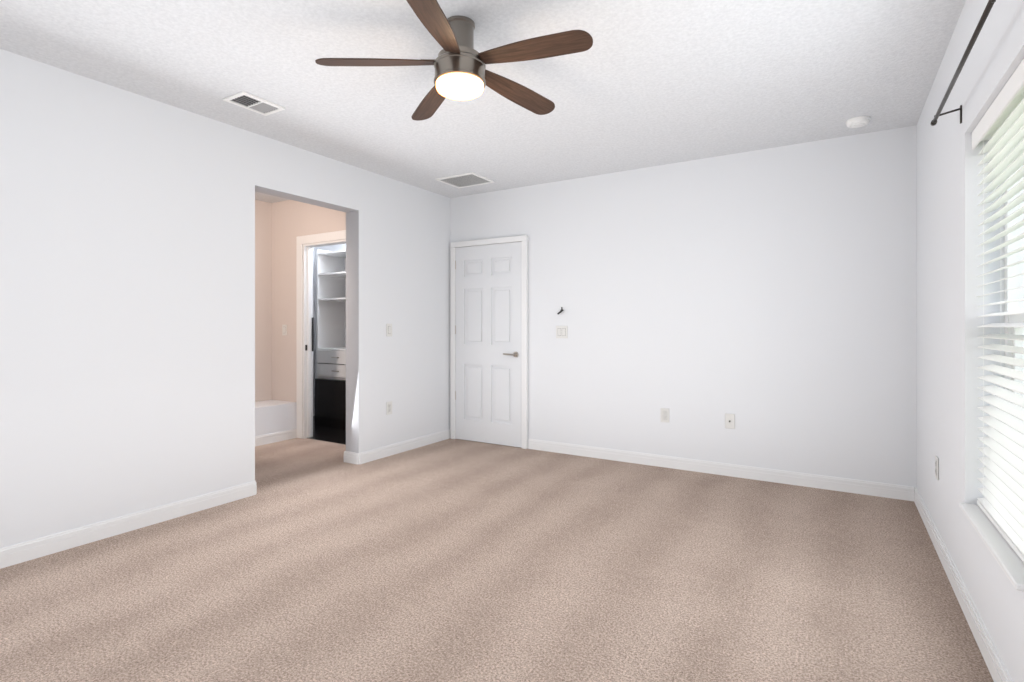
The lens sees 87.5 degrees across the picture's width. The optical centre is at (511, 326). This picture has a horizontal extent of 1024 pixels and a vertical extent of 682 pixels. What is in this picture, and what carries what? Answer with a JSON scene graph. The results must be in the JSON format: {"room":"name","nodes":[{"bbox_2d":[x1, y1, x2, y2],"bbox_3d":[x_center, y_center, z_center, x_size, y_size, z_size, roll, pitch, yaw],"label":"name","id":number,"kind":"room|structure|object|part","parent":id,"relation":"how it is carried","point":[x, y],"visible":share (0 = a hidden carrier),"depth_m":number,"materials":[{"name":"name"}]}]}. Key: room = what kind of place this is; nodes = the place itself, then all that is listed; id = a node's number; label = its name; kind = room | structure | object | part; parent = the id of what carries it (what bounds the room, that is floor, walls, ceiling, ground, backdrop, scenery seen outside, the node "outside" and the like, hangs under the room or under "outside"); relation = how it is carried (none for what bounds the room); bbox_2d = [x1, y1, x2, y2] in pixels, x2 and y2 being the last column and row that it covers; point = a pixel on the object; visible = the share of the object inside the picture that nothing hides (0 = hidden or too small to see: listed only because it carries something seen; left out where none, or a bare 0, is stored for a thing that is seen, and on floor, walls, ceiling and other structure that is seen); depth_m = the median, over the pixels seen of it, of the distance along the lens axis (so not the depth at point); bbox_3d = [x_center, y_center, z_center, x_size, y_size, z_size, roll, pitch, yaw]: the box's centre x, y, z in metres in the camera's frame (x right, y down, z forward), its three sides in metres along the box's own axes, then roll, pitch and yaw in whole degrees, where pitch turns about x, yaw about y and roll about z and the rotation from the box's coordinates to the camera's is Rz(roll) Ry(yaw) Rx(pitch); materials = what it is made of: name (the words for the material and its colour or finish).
{"room":"empty bedroom","nodes":[
{"label":"empty bedroom","id":0,"kind":"room"},
{"bbox_2d":[0,49,449,548],"bbox_3d":[-1.995,-0.088,3.637,0.160,2.550,5.450,0,0,31],"label":"wall","id":1,"kind":"structure","parent":0,"point":[127,302],"depth_m":3.22,"materials":[{"name":"white paint"}]},
{"bbox_2d":[0,481,256,568],"bbox_3d":[-2.560,1.139,2.538,0.014,0.095,2.923,0,0,31],"label":"baseboard","id":2,"kind":"structure","parent":1,"relation":"attached to","point":[162,513],"depth_m":3.04,"materials":[{"name":"white paint"}]},
{"bbox_2d":[344,451,355,463],"bbox_3d":[-1.349,1.139,4.869,0.014,0.095,0.454,0,0,31],"label":"baseboard","id":3,"kind":"structure","parent":1,"relation":"attached to","point":[349,457],"depth_m":4.64,"materials":[{"name":"white paint"}]},
{"bbox_2d":[386,401,391,414],"bbox_3d":[-1.124,0.750,4.907,0.009,0.117,0.072,0,0,31],"label":"electrical outlet","id":4,"kind":"object","parent":1,"relation":"attached to","point":[388,408],"visible":1,"depth_m":4.89,"materials":[{"name":"white plastic"}]},
{"bbox_2d":[386,324,391,335],"bbox_3d":[-1.124,0.035,4.907,0.010,0.117,0.072,0,0,31],"label":"light switch","id":5,"kind":"object","parent":1,"relation":"attached to","point":[388,329],"visible":1,"depth_m":4.90,"materials":[{"name":"white plastic"}]},
{"bbox_2d":[356,429,449,464],"bbox_3d":[-0.983,1.139,5.136,0.014,0.095,1.290,0,0,31],"label":"baseboard","id":6,"kind":"structure","parent":1,"relation":"attached to","point":[371,455],"depth_m":5.02,"materials":[{"name":"white paint"}]},
{"bbox_2d":[255,200,271,401],"bbox_3d":[-3.305,-0.088,4.982,0.120,2.550,2.290,0,0,31],"label":"wall","id":7,"kind":"structure","parent":0,"point":[263,300],"depth_m":5.84,"materials":[{"name":"beige paint"}]},
{"bbox_2d":[272,200,345,401],"bbox_3d":[-2.195,-0.088,5.706,2.328,2.550,0.100,0,0,31],"label":"wall","id":8,"kind":"structure","parent":0,"point":[292,220],"depth_m":5.79,"materials":[{"name":"beige paint"}]},
{"bbox_2d":[282,325,286,334],"bbox_3d":[-2.470,0.041,5.807,0.072,0.117,0.010,0,0,31],"label":"light switch","id":9,"kind":"object","parent":8,"relation":"attached to","point":[284,329],"visible":1,"depth_m":5.80,"materials":[{"name":"white plastic"}]},
{"bbox_2d":[296,230,345,438],"bbox_3d":[-1.858,0.117,5.497,0.940,2.140,0.128,0,0,31],"label":"door frame","id":10,"kind":"structure","parent":8,"relation":"attached to","point":[304,358],"depth_m":5.66,"materials":[{"name":"white paint"}]},
{"bbox_2d":[305,318,313,350],"bbox_3d":[-2.152,0.087,5.687,0.024,0.360,0.088,0,0,31],"label":"strike plate","id":11,"kind":"object","parent":10,"relation":"attached to","point":[312,336],"visible":1,"depth_m":5.71,"materials":[{"name":"black metal"}]},
{"bbox_2d":[313,247,314,415],"bbox_3d":[-2.885,-0.088,6.716,0.100,2.550,0.910,0,0,31],"label":"wall","id":12,"kind":"structure","parent":0,"point":[314,331],"depth_m":7.07,"materials":[{"name":"white paint"}]},
{"bbox_2d":[308,416,345,444],"bbox_3d":[-1.908,1.185,6.082,2.228,0.004,0.980,0,0,31],"label":"floor","id":13,"kind":"structure","parent":0,"point":[330,434],"depth_m":5.85,"materials":[{"name":"black"}]},
{"bbox_2d":[315,378,345,428],"bbox_3d":[-1.831,0.905,6.342,0.970,0.556,0.445,0,0,31],"label":"base cabinet","id":14,"kind":"object","parent":13,"relation":"on","point":[330,402],"visible":0.38,"depth_m":6.26,"materials":[{"name":"black wood"}]},
{"bbox_2d":[317,249,345,379],"bbox_3d":[-1.942,-0.151,6.401,0.720,1.545,0.460,0,0,31],"label":"shelving unit","id":15,"kind":"object","parent":14,"relation":"on","point":[331,314],"visible":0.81,"depth_m":6.51,"materials":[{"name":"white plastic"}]},
{"bbox_3d":[-2.053,0.442,6.216,0.100,0.170,0.029,0,0,31],"label":"handle","id":16,"kind":"part","parent":15,"relation":"part of","materials":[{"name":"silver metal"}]},
{"bbox_2d":[315,244,345,378],"bbox_3d":[-1.671,-0.088,6.569,2.328,2.550,0.100,0,0,31],"label":"wall","id":17,"kind":"structure","parent":0,"point":[339,247],"depth_m":7.06,"materials":[{"name":"white paint"}]},
{"bbox_2d":[0,0,965,202],"bbox_3d":[-1.208,-1.413,3.154,6.862,0.100,5.860,0,0,31],"label":"ceiling","id":18,"kind":"structure","parent":0,"point":[638,84],"depth_m":2.88,"materials":[{"name":"paint"}]},
{"bbox_2d":[223,91,284,115],"bbox_3d":[-1.572,-1.357,3.270,0.200,0.010,0.280,0,0,31],"label":"ceiling vent","id":19,"kind":"object","parent":18,"relation":"in","point":[248,101],"visible":0.96,"depth_m":3.26,"materials":[{"name":"white plastic"}]},
{"bbox_2d":[315,0,592,120],"bbox_3d":[-0.193,-1.204,2.402,1.160,0.317,1.190,0,0,31],"label":"fan","id":20,"kind":"object","parent":18,"relation":"hanging from","point":[459,62],"visible":1,"depth_m":2.33,"materials":[{"name":"brown wood"}]},
{"label":"blade","id":21,"kind":"part","parent":20,"relation":"part of","materials":[{"name":"brown wood"}]},
{"label":"blade","id":22,"kind":"part","parent":20,"relation":"part of","materials":[{"name":"brown wood"}]},
{"label":"blade","id":23,"kind":"part","parent":20,"relation":"part of","materials":[{"name":"brown wood"}]},
{"bbox_3d":[0.027,-1.162,2.674,0.510,0.006,0.120,6,-17,-45],"label":"blade","id":24,"kind":"part","parent":20,"relation":"part of","materials":[{"name":"brown wood"}]},
{"bbox_3d":[0.093,-1.162,2.245,0.510,0.006,0.120,4,-11,27],"label":"blade","id":25,"kind":"part","parent":20,"relation":"part of","materials":[{"name":"brown wood"}]},
{"bbox_2d":[435,172,494,187],"bbox_3d":[-0.435,-1.357,4.989,0.420,0.010,0.360,0,0,31],"label":"ceiling vent","id":26,"kind":"object","parent":18,"relation":"in","point":[470,179],"visible":1,"depth_m":4.97,"materials":[{"name":"white plastic"}]},
{"bbox_2d":[845,116,870,127],"bbox_3d":[2.286,-1.342,3.537,0.140,0.040,0.140,0,0,31],"label":"smoke detector","id":27,"kind":"object","parent":18,"relation":"attached to","point":[858,122],"visible":0.98,"depth_m":3.50,"materials":[{"name":"white plastic"}]},
{"bbox_2d":[0,438,993,681],"bbox_3d":[-1.208,1.217,3.154,6.862,0.060,5.860,0,0,31],"label":"floor","id":28,"kind":"structure","parent":0,"point":[446,560],"depth_m":2.46,"materials":[{"name":"beige carpet"}]},
{"bbox_2d":[255,400,295,436],"bbox_3d":[-3.043,0.999,4.881,0.427,0.375,2.184,0,0,31],"label":"bathtub","id":29,"kind":"object","parent":28,"relation":"on","point":[273,416],"visible":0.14,"depth_m":5.51,"materials":[{"name":"white ceramic"}]},
{"bbox_2d":[255,429,295,445],"bbox_3d":[-2.854,1.139,4.767,0.014,0.095,2.190,0,0,31],"label":"baseboard","id":30,"kind":"structure","parent":29,"relation":"attached to","point":[289,434],"depth_m":5.47,"materials":[{"name":"white paint"}]},
{"bbox_2d":[450,125,915,488],"bbox_3d":[1.171,-0.088,4.677,4.174,2.550,0.160,0,0,31],"label":"wall","id":31,"kind":"structure","parent":0,"point":[767,297],"depth_m":4.23,"materials":[{"name":"white paint"}]},
{"bbox_2d":[455,242,521,447],"bbox_3d":[-0.261,0.179,5.403,0.811,2.004,0.080,0,0,31],"label":"door","id":32,"kind":"structure","parent":31,"relation":"in","point":[488,334],"depth_m":5.40,"materials":[{"name":"white paint"}]},
{"bbox_3d":[-0.282,0.042,5.403,0.774,1.460,0.058,0,0,31],"label":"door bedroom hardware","id":33,"kind":"part","parent":32,"relation":"part of","materials":[{"name":"white wood"}]},
{"bbox_2d":[450,235,527,448],"bbox_3d":[-0.247,0.152,5.420,0.925,2.070,0.036,0,0,31],"label":"door frame","id":34,"kind":"structure","parent":31,"relation":"attached to","point":[523,239],"depth_m":5.24,"materials":[{"name":"white paint"}]},
{"bbox_2d":[556,326,566,337],"bbox_3d":[0.464,0.054,5.005,0.117,0.117,0.010,0,0,31],"label":"double light switch","id":35,"kind":"object","parent":31,"relation":"attached to","point":[561,331],"visible":1,"depth_m":5.00,"materials":[{"name":"white plastic"}]},
{"bbox_2d":[661,408,668,422],"bbox_3d":[1.287,0.750,4.506,0.072,0.117,0.009,0,0,31],"label":"electrical outlet","id":36,"kind":"object","parent":31,"relation":"attached to","point":[664,414],"visible":1,"depth_m":4.50,"materials":[{"name":"white plastic"}]},
{"bbox_2d":[528,439,911,500],"bbox_3d":[1.430,1.139,4.418,2.977,0.095,0.014,0,0,31],"label":"baseboard","id":37,"kind":"structure","parent":31,"relation":"attached to","point":[893,491],"depth_m":4.21,"materials":[{"name":"white paint"}]},
{"bbox_2d":[725,413,734,428],"bbox_3d":[1.724,0.752,4.237,0.072,0.117,0.016,0,0,31],"label":"outlet","id":38,"kind":"object","parent":31,"relation":"attached to","point":[729,421],"visible":1,"depth_m":4.24,"materials":[{"name":"white plastic"}]},
{"bbox_2d":[916,0,1023,681],"bbox_3d":[1.486,-0.088,1.365,0.200,2.550,5.176,0,0,31],"label":"wall","id":39,"kind":"structure","parent":0,"point":[949,331],"depth_m":2.32,"materials":[{"name":"white paint"}]},
{"bbox_2d":[935,456,938,479],"bbox_3d":[2.270,0.757,2.861,0.009,0.117,0.072,0,0,31],"label":"electrical outlet","id":40,"kind":"object","parent":39,"relation":"attached to","point":[937,467],"visible":1,"depth_m":2.85,"materials":[{"name":"white plastic"}]},
{"bbox_2d":[912,487,1012,681],"bbox_3d":[1.394,1.139,1.421,0.014,0.095,5.176,0,0,31],"label":"baseboard","id":41,"kind":"structure","parent":39,"relation":"attached to","point":[997,669],"depth_m":2.18,"materials":[{"name":"white paint"}]},
{"bbox_2d":[930,0,995,125],"bbox_3d":[1.635,-0.916,1.903,0.100,0.075,1.140,0,0,31],"label":"curtain rod","id":42,"kind":"object","parent":39,"relation":"attached to","point":[986,12],"visible":0.98,"depth_m":1.85,"materials":[{"name":"brown metal"}]},
{"bbox_2d":[972,59,1023,562],"bbox_3d":[1.739,-0.035,1.869,0.070,1.552,0.828,0,0,31],"label":"window blinds","id":43,"kind":"object","parent":39,"relation":"attached to","point":[1000,126],"visible":1,"depth_m":1.93,"materials":[{"name":"white plastic"}]},
{"bbox_2d":[1005,165,1023,407],"bbox_3d":[1.825,-0.024,1.817,0.060,1.576,0.838,0,0,31],"label":"window","id":44,"kind":"structure","parent":39,"relation":"in","point":[1015,282],"depth_m":2.14,"materials":[{"name":"white glass"}]},
{"bbox_2d":[959,503,1023,590],"bbox_3d":[1.737,0.755,1.871,0.144,0.020,0.840,0,0,31],"label":"window sill","id":45,"kind":"structure","parent":44,"relation":"attached to","point":[1006,557],"depth_m":1.82,"materials":[{"name":"white paint"}]}
]}

